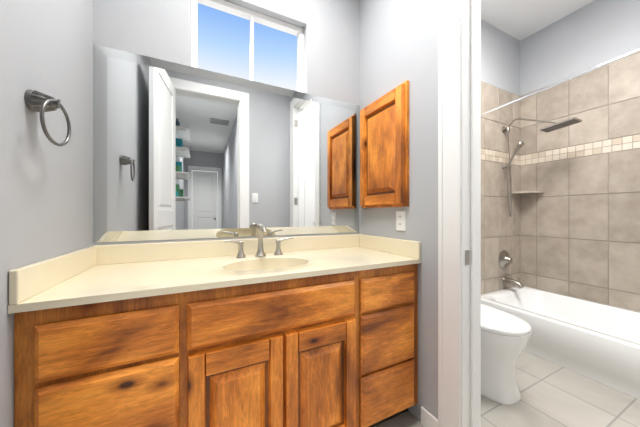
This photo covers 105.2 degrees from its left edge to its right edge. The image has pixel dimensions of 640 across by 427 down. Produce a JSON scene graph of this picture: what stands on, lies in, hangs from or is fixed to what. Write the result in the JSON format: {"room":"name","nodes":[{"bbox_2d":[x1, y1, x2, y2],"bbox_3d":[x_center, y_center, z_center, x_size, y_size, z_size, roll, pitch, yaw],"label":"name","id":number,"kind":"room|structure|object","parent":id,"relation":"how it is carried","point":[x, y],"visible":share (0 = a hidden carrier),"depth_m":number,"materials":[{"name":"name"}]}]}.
{"room":"bathroom","nodes":[
{"label":"bathroom","id":0,"kind":"room"},
{"bbox_2d":[0,0,92,426],"bbox_3d":[-0.753,-0.414,0.366,0.120,3.050,1.670,0,0,-26],"label":"wall","id":1,"kind":"structure","parent":0,"point":[46,184],"depth_m":0.77,"materials":[{"name":"grey paint"}]},
{"bbox_2d":[24,90,70,145],"bbox_3d":[-0.826,-0.287,0.736,0.070,0.160,0.137,0,0,-26],"label":"towel ring","id":2,"kind":"object","parent":1,"relation":"attached to","point":[40,102],"visible":1,"depth_m":0.72,"materials":[{"name":"grey metal"}]},
{"bbox_2d":[93,0,257,244],"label":"wall","id":3,"kind":"structure","parent":0,"point":[159,29],"depth_m":1.23,"materials":[{"name":"grey paint"}]},
{"bbox_2d":[94,44,358,242],"bbox_3d":[-0.382,-0.329,1.468,1.497,0.929,0.010,0,0,-26],"label":"mirror","id":4,"kind":"object","parent":3,"relation":"attached to","point":[181,151],"visible":1,"depth_m":1.36,"materials":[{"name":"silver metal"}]},
{"bbox_2d":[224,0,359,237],"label":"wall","id":5,"kind":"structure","parent":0,"point":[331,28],"depth_m":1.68,"materials":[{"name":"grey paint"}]},
{"bbox_2d":[191,0,303,92],"bbox_3d":[-0.415,-1.018,1.511,0.676,0.470,0.094,0,0,-26],"label":"window","id":6,"kind":"structure","parent":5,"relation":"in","point":[246,13],"depth_m":1.51,"materials":[{"name":"white"}]},
{"bbox_2d":[360,0,437,421],"bbox_3d":[0.686,-0.414,1.131,0.120,3.050,1.550,0,0,-26],"label":"wall","id":7,"kind":"structure","parent":0,"point":[398,42],"depth_m":1.32,"materials":[{"name":"grey paint"}]},
{"bbox_2d":[360,80,408,207],"bbox_3d":[0.388,-0.392,1.559,0.042,0.706,0.434,0,0,-26],"label":"medicine cabinet","id":8,"kind":"object","parent":7,"relation":"attached to","point":[384,150],"visible":0.98,"depth_m":1.49,"materials":[{"name":"brown wood"}]},
{"bbox_2d":[396,211,405,230],"bbox_3d":[0.470,0.043,1.429,0.009,0.116,0.072,0,0,-26],"label":"outlet","id":9,"kind":"object","parent":7,"relation":"attached to","point":[400,220],"visible":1,"depth_m":1.42,"materials":[{"name":"white plastic"}]},
{"bbox_2d":[421,406,437,426],"bbox_3d":[0.558,1.063,1.242,0.012,0.095,0.107,0,0,-26],"label":"baseboard","id":10,"kind":"structure","parent":7,"relation":"attached to","point":[428,419],"depth_m":1.25,"materials":[{"name":"white wood"}]},
{"bbox_2d":[438,0,480,426],"bbox_3d":[0.831,-0.166,0.828,0.158,2.553,0.866,0,0,-26],"label":"door frame","id":11,"kind":"structure","parent":7,"relation":"attached to","point":[449,213],"depth_m":1.14,"materials":[{"name":"white wood"}]},
{"bbox_2d":[461,0,479,426],"bbox_3d":[0.833,-0.119,0.829,0.132,2.460,0.679,0,0,-26],"label":"door jamb","id":12,"kind":"structure","parent":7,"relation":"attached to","point":[470,213],"depth_m":1.11,"materials":[{"name":"white wood"}]},
{"bbox_2d":[481,19,519,95],"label":"wall","id":13,"kind":"structure","parent":0,"point":[500,51],"depth_m":2.58,"materials":[{"name":"grey paint"}]},
{"bbox_2d":[481,81,519,293],"bbox_3d":[1.841,-0.248,2.545,0.890,2.138,0.010,0,0,-26],"label":"tile","id":14,"kind":"structure","parent":13,"relation":"attached to","point":[500,229],"depth_m":2.55,"materials":[{"name":"beige tile"}]},
{"bbox_2d":[481,148,519,165],"bbox_3d":[1.842,-0.591,2.543,0.886,0.110,0.004,0,0,-26],"label":"mosaic","id":15,"kind":"object","parent":14,"relation":"attached to","point":[498,158],"visible":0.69,"depth_m":2.55,"materials":[{"name":"beige tile"}]},
{"bbox_2d":[499,250,512,268],"bbox_3d":[1.961,0.486,2.548,0.205,0.194,0.088,0,0,-26],"label":"tub valve","id":16,"kind":"object","parent":14,"relation":"attached to","point":[505,260],"visible":0.98,"depth_m":2.55,"materials":[{"name":"silver metal"}]},
{"bbox_2d":[502,277,523,288],"bbox_3d":[1.987,0.703,2.509,0.068,0.111,0.181,0,0,-26],"label":"tub spout","id":17,"kind":"object","parent":14,"relation":"attached to","point":[518,284],"visible":1,"depth_m":2.49,"materials":[{"name":"silver metal"}]},
{"bbox_2d":[502,117,581,216],"bbox_3d":[2.088,-0.466,2.345,0.150,1.001,0.564,0,0,-26],"label":"shower head","id":18,"kind":"object","parent":14,"relation":"attached to","point":[562,124],"visible":1,"depth_m":2.44},
{"bbox_2d":[375,351,639,426],"bbox_3d":[2.119,1.141,-1.203,3.920,0.060,7.240,0,0,-26],"label":"floor","id":19,"kind":"structure","parent":0,"point":[553,394],"depth_m":1.42,"materials":[{"name":"tile"}]},
{"bbox_2d":[8,224,420,426],"bbox_3d":[-0.262,0.584,1.220,1.506,1.054,0.559,0,0,-26],"label":"bathroom vanity","id":20,"kind":"object","parent":19,"relation":"on","point":[304,331],"visible":1,"depth_m":0.92,"materials":[{"name":"brown wood"}]},
{"bbox_2d":[8,246,420,313],"bbox_3d":[-0.262,0.306,1.220,1.506,0.131,0.559,0,0,-26],"label":"countertop","id":21,"kind":"structure","parent":20,"relation":"on","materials":[{"name":"beige stone"}]},
{"bbox_2d":[223,224,293,258],"bbox_3d":[-0.317,0.149,1.340,0.387,0.184,0.149,0,0,-26],"label":"faucet","id":22,"kind":"object","parent":21,"relation":"on","point":[261,229],"depth_m":1.36,"materials":[{"name":"silver metal"}]},
{"bbox_2d":[481,303,530,404],"bbox_3d":[1.019,0.706,1.731,0.420,0.810,0.752,0,0,-26],"label":"toilet","id":23,"kind":"object","parent":19,"relation":"on","point":[505,337],"visible":0.4,"depth_m":1.44,"materials":[{"name":"white ceramic"}]},
{"bbox_2d":[481,286,639,398],"bbox_3d":[2.184,0.955,1.858,0.868,0.312,1.523,0,0,-26],"label":"bathtub","id":24,"kind":"object","parent":19,"relation":"on","point":[597,342],"visible":0.81,"depth_m":1.87,"materials":[{"name":"white ceramic"}]},
{"bbox_2d":[481,0,594,40],"bbox_3d":[2.119,-1.979,-1.203,3.920,0.080,7.240,0,0,-26],"label":"ceiling","id":25,"kind":"structure","parent":0,"point":[519,20],"depth_m":2.37,"materials":[{"name":"white paint"}]},
{"bbox_2d":[520,0,639,95],"bbox_3d":[2.640,-0.414,2.078,0.120,3.050,1.790,0,0,-26],"label":"wall","id":26,"kind":"structure","parent":0,"point":[591,35],"depth_m":2.32,"materials":[{"name":"grey paint"}]},
{"bbox_2d":[512,191,543,193],"bbox_3d":[2.195,-0.224,2.594,0.210,0.020,0.210,0,0,-26],"label":"corner shelf","id":27,"kind":"object","parent":26,"relation":"attached to","point":[525,192],"visible":1,"depth_m":2.56,"materials":[{"name":"beige tile"}]},
{"bbox_2d":[520,52,639,311],"bbox_3d":[2.580,-0.248,2.051,0.010,2.138,1.545,0,0,-26],"label":"tile","id":28,"kind":"structure","parent":26,"relation":"attached to","point":[580,227],"depth_m":2.27,"materials":[{"name":"beige tile"}]},
{"bbox_3d":[1.349,-0.414,0.524,3.800,3.050,0.120,0,0,-26],"label":"wall","id":29,"kind":"structure","parent":0,"visible":0},
{"bbox_2d":[481,48,639,115],"bbox_3d":[1.886,-0.999,1.707,0.064,0.160,1.577,0,0,-26],"label":"shower rod","id":30,"kind":"object","parent":29,"relation":"attached to","point":[575,76],"visible":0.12,"depth_m":1.80,"materials":[{"name":"silver metal"}]}
]}

